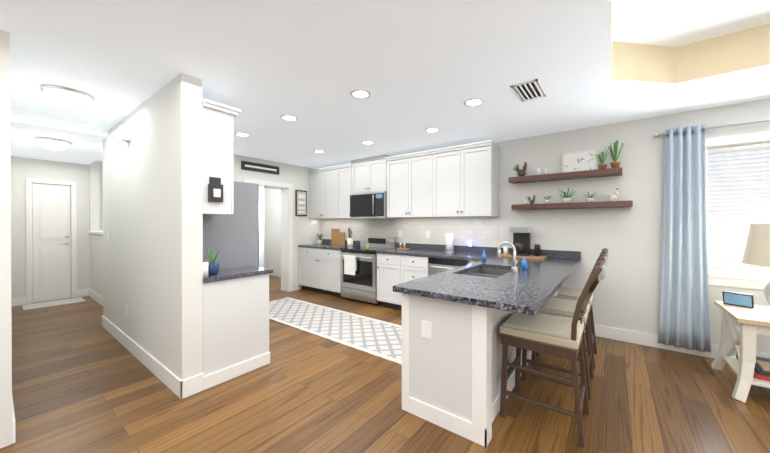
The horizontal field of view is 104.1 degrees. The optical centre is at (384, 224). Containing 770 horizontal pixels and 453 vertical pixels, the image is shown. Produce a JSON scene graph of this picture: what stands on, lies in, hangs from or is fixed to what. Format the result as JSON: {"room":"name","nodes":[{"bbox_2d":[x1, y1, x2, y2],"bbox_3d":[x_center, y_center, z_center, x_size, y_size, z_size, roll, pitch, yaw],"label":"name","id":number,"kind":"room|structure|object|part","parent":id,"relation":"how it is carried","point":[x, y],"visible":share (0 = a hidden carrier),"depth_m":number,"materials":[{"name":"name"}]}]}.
{"room":"kitchen","nodes":[
{"label":"kitchen","id":0,"kind":"room"},
{"bbox_2d":[0,30,11,447],"bbox_3d":[-4.346,0.086,3.240,4.900,2.550,0.270,0,0,37],"label":"wall","id":1,"kind":"structure","parent":0,"point":[5,305],"depth_m":1.84,"materials":[{"name":"grey paint"}]},
{"bbox_2d":[11,156,89,297],"bbox_3d":[-5.993,0.078,5.245,0.150,2.550,1.460,0,0,37],"label":"wall","id":2,"kind":"structure","parent":0,"point":[22,169],"depth_m":5.15,"materials":[{"name":"grey paint"}]},
{"bbox_2d":[32,183,70,302],"bbox_3d":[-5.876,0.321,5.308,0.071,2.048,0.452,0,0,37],"label":"front door","id":3,"kind":"structure","parent":2,"relation":"in","point":[51,230],"depth_m":5.29,"materials":[{"name":"white wood"}]},
{"bbox_2d":[88,161,102,296],"bbox_3d":[-4.511,0.080,4.920,2.600,2.550,0.240,0,0,37],"label":"wall","id":4,"kind":"structure","parent":0,"point":[96,254],"depth_m":5.62,"materials":[{"name":"grey paint"}]},
{"bbox_2d":[103,72,202,379],"bbox_3d":[-2.630,0.086,3.239,2.730,2.550,0.150,0,0,37],"label":"wall","id":5,"kind":"structure","parent":0,"point":[153,221],"depth_m":2.65,"materials":[{"name":"grey paint"}]},
{"bbox_2d":[116,125,130,143],"bbox_3d":[-2.789,-0.949,3.199,0.140,0.180,0.100,0,0,37],"label":"sensor","id":6,"kind":"object","parent":5,"relation":"attached to","point":[124,135],"visible":1,"depth_m":3.17,"materials":[{"name":"white plastic"}]},
{"bbox_2d":[202,99,240,214],"bbox_3d":[-1.542,-0.554,2.691,0.427,0.935,0.298,0,0,37],"label":"upper cabinet","id":7,"kind":"object","parent":5,"relation":"attached to","point":[217,140],"visible":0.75,"depth_m":2.57,"materials":[{"name":"white wood"}]},
{"bbox_2d":[208,177,222,202],"bbox_3d":[-1.423,-0.291,2.531,0.045,0.210,0.110,0,0,37],"label":"decoration","id":8,"kind":"object","parent":7,"relation":"attached to","point":[215,190],"visible":1,"depth_m":2.52,"materials":[{"name":"plastic"}]},
{"bbox_2d":[100,162,280,276],"bbox_3d":[-2.271,-0.137,2.745,15.200,3.000,10.200,0,0,37],"label":"wall","id":9,"kind":"structure","parent":0,"point":[272,228],"depth_m":7.79,"materials":[{"name":"grey paint"}]},
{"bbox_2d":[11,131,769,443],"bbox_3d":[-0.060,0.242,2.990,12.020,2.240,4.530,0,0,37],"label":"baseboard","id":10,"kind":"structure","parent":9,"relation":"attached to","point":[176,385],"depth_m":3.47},
{"bbox_2d":[233,154,321,290],"bbox_3d":[-2.539,0.078,5.403,0.250,2.550,3.400,0,0,37],"label":"wall","id":11,"kind":"structure","parent":0,"point":[306,229],"depth_m":6.13,"materials":[{"name":"grey paint"}]},
{"bbox_2d":[241,161,278,174],"bbox_3d":[-2.273,-1.033,5.522,0.021,0.150,0.740,0,0,37],"label":"sign","id":12,"kind":"object","parent":11,"relation":"attached to","point":[253,166],"visible":0.96,"depth_m":5.49,"materials":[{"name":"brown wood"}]},
{"bbox_2d":[295,190,306,215],"bbox_3d":[-1.732,-0.436,6.231,0.025,0.530,0.280,0,0,37],"label":"eat sign","id":13,"kind":"object","parent":11,"relation":"attached to","point":[300,202],"visible":1,"depth_m":6.20,"materials":[{"name":"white wood"}]},
{"bbox_2d":[0,275,769,452],"bbox_3d":[-2.271,1.393,2.751,15.200,0.060,10.200,0,0,37],"label":"floor","id":14,"kind":"structure","parent":0,"point":[84,380],"depth_m":2.27,"materials":[{"name":"brown wood"}]},
{"bbox_2d":[22,297,84,309],"bbox_3d":[-5.638,1.349,5.130,0.440,0.008,0.700,0,0,37],"label":"doormat","id":15,"kind":"object","parent":14,"relation":"on","point":[50,303],"visible":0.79,"depth_m":5.10,"materials":[{"name":"white fabric"}]},
{"bbox_2d":[203,181,263,268],"bbox_3d":[-1.914,0.461,3.324,0.908,1.800,0.811,0,0,37],"label":"fridge","id":16,"kind":"object","parent":14,"relation":"on","point":[236,239],"visible":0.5,"depth_m":3.11,"materials":[{"name":"silver metal"}]},
{"bbox_2d":[203,266,272,389],"bbox_3d":[-1.453,0.903,2.836,0.405,0.920,0.630,0,0,37],"label":"base cabinet","id":17,"kind":"object","parent":14,"relation":"on","point":[235,321],"visible":0.71,"depth_m":2.69,"materials":[{"name":"wood"}]},
{"bbox_2d":[299,247,346,297],"bbox_3d":[-1.104,0.910,6.059,1.236,0.879,0.617,0,0,37],"label":"base cabinet","id":18,"kind":"object","parent":14,"relation":"on","point":[319,267],"depth_m":5.79,"materials":[{"name":"white wood"}]},
{"bbox_2d":[298,243,345,250],"bbox_3d":[-1.108,0.450,6.053,1.236,0.041,0.628,0,0,37],"label":"countertop","id":19,"kind":"structure","parent":18,"relation":"on","point":[336,247],"depth_m":6.06,"materials":[{"name":"grey stone"}]},
{"bbox_2d":[269,297,401,364],"bbox_3d":[-0.730,1.353,4.153,3.350,0.009,0.900,0,0,37],"label":"kitchen rug","id":20,"kind":"object","parent":14,"relation":"on","point":[378,338],"visible":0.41,"depth_m":3.96,"materials":[{"name":"white fabric"}]},
{"bbox_2d":[340,235,396,304],"bbox_3d":[-0.313,0.788,5.389,0.822,1.130,0.670,0,0,37],"label":"range","id":21,"kind":"object","parent":14,"relation":"on","point":[359,273],"visible":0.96,"depth_m":5.18,"materials":[{"name":"silver metal"}]},
{"bbox_2d":[376,251,401,309],"bbox_3d":[0.236,0.914,5.035,0.470,0.879,0.620,0,0,37],"label":"base cabinet","id":22,"kind":"object","parent":14,"relation":"on","point":[389,267],"depth_m":4.80,"materials":[{"name":"white wood"}]},
{"bbox_2d":[386,247,493,262],"bbox_3d":[0.774,0.456,4.618,1.828,0.041,0.628,0,0,37],"label":"countertop","id":23,"kind":"structure","parent":22,"relation":"on","point":[474,255],"depth_m":4.47,"materials":[{"name":"grey stone"}]},
{"bbox_2d":[402,255,429,314],"bbox_3d":[0.594,0.915,4.761,0.545,0.879,0.620,0,0,37],"label":"base cabinet","id":24,"kind":"object","parent":14,"relation":"on","point":[413,266],"depth_m":4.47,"materials":[{"name":"white wood"}]},
{"bbox_2d":[430,255,469,274],"bbox_3d":[1.049,0.916,4.414,0.600,0.879,0.620,0,0,37],"label":"dishwasher","id":25,"kind":"object","parent":14,"relation":"on","point":[456,265],"depth_m":4.14,"materials":[{"name":"silver metal"}]},
{"bbox_2d":[406,295,509,438],"bbox_3d":[0.587,0.925,2.353,0.565,0.879,0.577,0,0,37],"label":"base cabinet","id":26,"kind":"object","parent":14,"relation":"on","point":[454,376],"depth_m":2.01,"materials":[{"name":"white wood"}]},
{"bbox_2d":[421,320,431,339],"bbox_3d":[0.290,0.736,2.098,0.080,0.120,0.007,0,0,37],"label":"electrical outlet plate","id":27,"kind":"object","parent":26,"relation":"attached to","point":[426,329],"depth_m":2.09,"materials":[{"name":"white plastic"}]},
{"bbox_2d":[390,271,557,314],"bbox_3d":[0.662,0.465,2.189,0.940,0.041,0.770,0,0,37],"label":"countertop","id":28,"kind":"structure","parent":26,"relation":"on","point":[522,296],"depth_m":2.04,"materials":[{"name":"grey stone"}]},
{"bbox_2d":[203,227,546,276],"bbox_3d":[-0.610,0.239,3.923,4.397,0.396,3.366,0,0,37],"label":"decor","id":29,"kind":"object","parent":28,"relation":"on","point":[521,239],"depth_m":3.97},
{"bbox_2d":[462,267,481,274],"bbox_3d":[0.833,0.582,3.033,0.010,0.199,0.800,0,0,37],"label":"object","id":30,"kind":"structure","parent":28,"relation":"in","point":[477,270],"depth_m":3.15,"materials":[{"name":"grey metal"}]},
{"bbox_2d":[482,267,513,278],"bbox_3d":[1.236,0.581,3.223,0.400,0.199,0.010,0,0,37],"label":"sink","id":31,"kind":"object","parent":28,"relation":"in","point":[490,271],"depth_m":3.22,"materials":[{"name":"grey metal"}]},
{"bbox_2d":[470,259,473,270],"bbox_3d":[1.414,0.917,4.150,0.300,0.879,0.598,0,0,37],"label":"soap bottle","id":32,"kind":"object","parent":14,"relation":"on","point":[471,260],"depth_m":3.25,"materials":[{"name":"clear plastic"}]},
{"bbox_2d":[510,311,529,390],"bbox_3d":[1.006,1.027,2.903,0.565,0.670,0.806,0,0,37],"label":"base cabinet","id":33,"kind":"object","parent":14,"relation":"on","point":[512,349],"depth_m":2.52,"materials":[{"name":"white wood"}]},
{"bbox_2d":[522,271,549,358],"bbox_3d":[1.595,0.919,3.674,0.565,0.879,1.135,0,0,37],"label":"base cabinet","id":34,"kind":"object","parent":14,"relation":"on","point":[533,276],"depth_m":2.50,"materials":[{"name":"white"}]},
{"bbox_2d":[474,255,580,274],"bbox_3d":[1.716,0.460,3.572,0.940,0.041,1.148,0,0,37],"label":"countertop","id":35,"kind":"structure","parent":34,"relation":"on","point":[546,266],"depth_m":3.25,"materials":[{"name":"grey stone"}]},
{"bbox_2d":[500,260,604,447],"bbox_3d":[1.184,0.808,2.125,0.600,1.116,0.468,0,0,37],"label":"stool","id":36,"kind":"object","parent":14,"relation":"on","point":[554,335],"visible":1,"depth_m":2.01,"materials":[{"name":"brown wood"}]},
{"bbox_2d":[521,253,606,399],"bbox_3d":[1.560,0.806,2.618,0.600,1.116,0.468,0,0,37],"label":"stool","id":37,"kind":"object","parent":14,"relation":"on","point":[560,307],"visible":0.31,"depth_m":2.52,"materials":[{"name":"brown wood"}]},
{"bbox_2d":[536,248,607,368],"bbox_3d":[1.936,0.804,3.111,0.600,1.116,0.468,0,0,37],"label":"stool","id":38,"kind":"object","parent":14,"relation":"on","point":[569,293],"visible":0.25,"depth_m":3.01,"materials":[{"name":"brown wood"}]},
{"bbox_2d":[712,301,769,402],"bbox_3d":[3.196,1.052,2.390,0.709,0.651,0.696,0,0,37],"label":"end table","id":39,"kind":"object","parent":14,"relation":"on","point":[750,323],"visible":1,"depth_m":2.37,"materials":[{"name":"white wood"}]},
{"bbox_2d":[722,291,753,308],"bbox_3d":[3.150,0.667,2.675,0.095,0.120,0.180,0,0,-28],"label":"tablet","id":40,"kind":"object","parent":39,"relation":"on","point":[739,299],"visible":1,"depth_m":2.65,"materials":[{"name":"blue glass"}]},
{"bbox_2d":[736,353,769,380],"bbox_3d":[3.157,1.164,2.445,0.300,0.089,0.460,0,0,37],"label":"books","id":41,"kind":"object","parent":39,"relation":"on","point":[762,369],"visible":0.6,"depth_m":2.36,"materials":[{"name":"multicoloured paper"}]},
{"bbox_2d":[742,224,769,311],"bbox_3d":[3.212,0.343,2.400,0.470,0.765,0.470,0,0,37],"label":"table lamp","id":42,"kind":"object","parent":39,"relation":"on","point":[757,249],"visible":1,"depth_m":2.43,"materials":[{"name":"beige fabric"}]},
{"bbox_2d":[0,0,769,168],"bbox_3d":[-2.271,-1.372,2.740,15.200,0.530,10.200,0,0,37],"label":"ceiling","id":43,"kind":"structure","parent":0,"point":[415,68],"depth_m":2.33,"materials":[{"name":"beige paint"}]},
{"bbox_2d":[34,137,71,150],"bbox_3d":[-4.401,-1.047,3.988,0.340,0.130,0.340,0,0,37],"label":"ceiling light","id":44,"kind":"object","parent":43,"relation":"attached to","point":[54,144],"visible":1,"depth_m":3.91,"materials":[{"name":"white glass"}]},
{"bbox_2d":[40,85,92,108],"bbox_3d":[-2.867,-1.122,2.718,0.330,0.130,0.330,0,0,37],"label":"light","id":45,"kind":"object","parent":43,"relation":"attached to","point":[66,97],"visible":1,"depth_m":2.64,"materials":[{"name":"white glass"}]},
{"bbox_2d":[235,132,249,136],"bbox_3d":[-1.889,-1.204,3.983,0.190,0.036,0.190,0,0,37],"label":"recessed light","id":46,"kind":"object","parent":43,"relation":"in","point":[243,135],"visible":0.71,"depth_m":3.97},
{"bbox_2d":[280,115,297,120],"bbox_3d":[-1.070,-1.201,3.359,0.190,0.036,0.190,0,0,37],"label":"recessed light","id":47,"kind":"object","parent":43,"relation":"in","point":[289,117],"visible":0.94,"depth_m":3.33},
{"bbox_2d":[350,89,370,98],"bbox_3d":[-0.223,-1.199,2.738,0.190,0.036,0.190,0,0,37],"label":"recessed light","id":48,"kind":"object","parent":43,"relation":"in","point":[359,94],"visible":0.92,"depth_m":2.74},
{"bbox_2d":[361,141,373,143],"bbox_3d":[-0.252,-1.205,4.382,0.190,0.036,0.190,0,0,37],"label":"recessed light","id":49,"kind":"object","parent":43,"relation":"in","point":[365,142],"visible":0.69,"depth_m":4.37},
{"bbox_2d":[425,128,439,132],"bbox_3d":[0.598,-1.203,3.797,0.190,0.036,0.190,0,0,37],"label":"recessed light","id":50,"kind":"object","parent":43,"relation":"in","point":[431,130],"visible":0.79,"depth_m":3.80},
{"bbox_2d":[464,98,483,106],"bbox_3d":[0.865,-1.200,2.927,0.190,0.036,0.190,0,0,37],"label":"recessed light","id":51,"kind":"object","parent":43,"relation":"in","point":[474,102],"visible":0.83,"depth_m":2.92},
{"bbox_2d":[510,79,545,101],"bbox_3d":[1.281,-1.180,2.672,0.210,0.017,0.400,0,0,37],"label":"ceiling vent","id":52,"kind":"object","parent":43,"relation":"in","point":[528,90],"visible":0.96,"depth_m":2.65,"materials":[{"name":"white metal"}]},
{"bbox_2d":[322,98,769,353],"bbox_3d":[2.234,-0.142,3.992,9.550,3.000,0.152,0,0,37],"label":"wall","id":53,"kind":"structure","parent":0,"point":[627,293],"depth_m":3.58,"materials":[{"name":"grey paint"}]},
{"bbox_2d":[308,168,339,218],"bbox_3d":[-1.160,-0.616,6.265,0.890,1.000,0.347,0,0,37],"label":"upper cabinet","id":54,"kind":"object","parent":53,"relation":"attached to","point":[324,183],"depth_m":6.11,"materials":[{"name":"white wood"}]},
{"bbox_2d":[340,164,355,218],"bbox_3d":[-0.682,-0.614,5.901,0.538,1.000,0.347,0,0,37],"label":"upper cabinet","id":55,"kind":"object","parent":53,"relation":"attached to","point":[347,171],"depth_m":5.73,"materials":[{"name":"white wood"}]},
{"bbox_2d":[352,156,387,192],"bbox_3d":[-0.194,-0.868,5.527,0.805,0.600,0.347,0,0,37],"label":"upper cabinet","id":56,"kind":"object","parent":53,"relation":"attached to","point":[372,173],"depth_m":5.34,"materials":[{"name":"white wood"}]},
{"bbox_2d":[350,191,397,218],"bbox_3d":[-0.222,-0.333,5.492,0.797,0.460,0.442,0,0,37],"label":"microwave","id":57,"kind":"object","parent":56,"relation":"attached to","point":[370,205],"visible":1,"depth_m":5.31,"materials":[{"name":"silver metal"}]},
{"bbox_2d":[387,152,435,217],"bbox_3d":[0.480,-0.611,5.014,1.010,1.000,0.347,0,0,37],"label":"upper cabinet","id":58,"kind":"object","parent":53,"relation":"attached to","point":[411,193],"depth_m":4.84,"materials":[{"name":"white wood"}]},
{"bbox_2d":[322,239,580,258],"bbox_3d":[0.509,0.383,5.202,4.838,0.100,0.020,0,0,37],"label":"backsplash","id":59,"kind":"structure","parent":53,"relation":"attached to","point":[417,247],"depth_m":4.43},
{"bbox_2d":[436,140,498,216],"bbox_3d":[1.169,-0.609,4.489,0.948,1.000,0.347,0,0,37],"label":"upper cabinet","id":60,"kind":"object","parent":53,"relation":"attached to","point":[458,181],"depth_m":4.28,"materials":[{"name":"white wood"}]},
{"bbox_2d":[508,168,621,183],"bbox_3d":[2.212,-0.599,3.780,1.210,0.065,0.208,0,0,37],"label":"shelf","id":61,"kind":"object","parent":53,"relation":"attached to","point":[574,175],"visible":1,"depth_m":3.66,"materials":[{"name":"brown wood"}]},
{"bbox_2d":[513,140,623,175],"bbox_3d":[2.238,-0.798,3.773,1.203,0.331,0.131,0,0,37],"label":"decor","id":62,"kind":"object","parent":61,"relation":"on","point":[581,160],"visible":0.94,"depth_m":3.66,"materials":[{"name":"ceramic"}]},
{"bbox_2d":[511,200,632,209],"bbox_3d":[2.264,-0.228,3.743,1.260,0.065,0.208,0,0,37],"label":"shelf","id":63,"kind":"object","parent":53,"relation":"attached to","point":[603,204],"visible":1,"depth_m":3.60,"materials":[{"name":"brown wood"}]},
{"bbox_2d":[520,195,534,203],"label":"decor","id":64,"kind":"object","parent":63,"relation":"on","point":[531,201],"depth_m":4.01,"materials":[{"name":"ceramic"}]},
{"bbox_2d":[558,188,575,202],"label":"decor","id":65,"kind":"object","parent":63,"relation":"on","point":[567,198],"depth_m":3.72,"materials":[{"name":"plant"}]},
{"bbox_2d":[584,192,595,201],"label":"decor","id":66,"kind":"object","parent":63,"relation":"on","point":[589,199],"depth_m":3.58,"materials":[{"name":"ceramic"}]},
{"bbox_2d":[604,188,619,200],"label":"decor","id":67,"kind":"object","parent":63,"relation":"on","point":[613,197],"depth_m":3.45,"materials":[{"name":"ceramic"}]},
{"bbox_2d":[653,119,769,352],"bbox_3d":[3.866,0.141,2.583,2.345,2.305,0.110,0,0,37],"label":"curtain","id":68,"kind":"object","parent":53,"relation":"attached to","point":[684,320],"visible":1,"depth_m":3.12,"materials":[{"name":"blue fabric"}]},
{"bbox_3d":[3.871,-0.966,2.586,2.345,0.050,0.093,0,0,37],"label":"curtain rod","id":69,"kind":"part","parent":68,"relation":"part of","materials":[{"name":"silver metal"}]},
{"bbox_2d":[707,148,769,248],"bbox_3d":[3.974,-0.142,2.754,1.480,1.290,0.010,0,0,37],"label":"window","id":70,"kind":"structure","parent":53,"relation":"in","point":[738,180],"depth_m":3.04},
{"bbox_2d":[707,142,769,275],"bbox_3d":[3.917,-0.141,2.678,1.456,1.267,0.060,0,0,37],"label":"window blinds","id":71,"kind":"object","parent":70,"relation":"attached to","point":[725,255],"visible":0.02,"depth_m":3.00,"materials":[{"name":"white plastic"}]}
]}

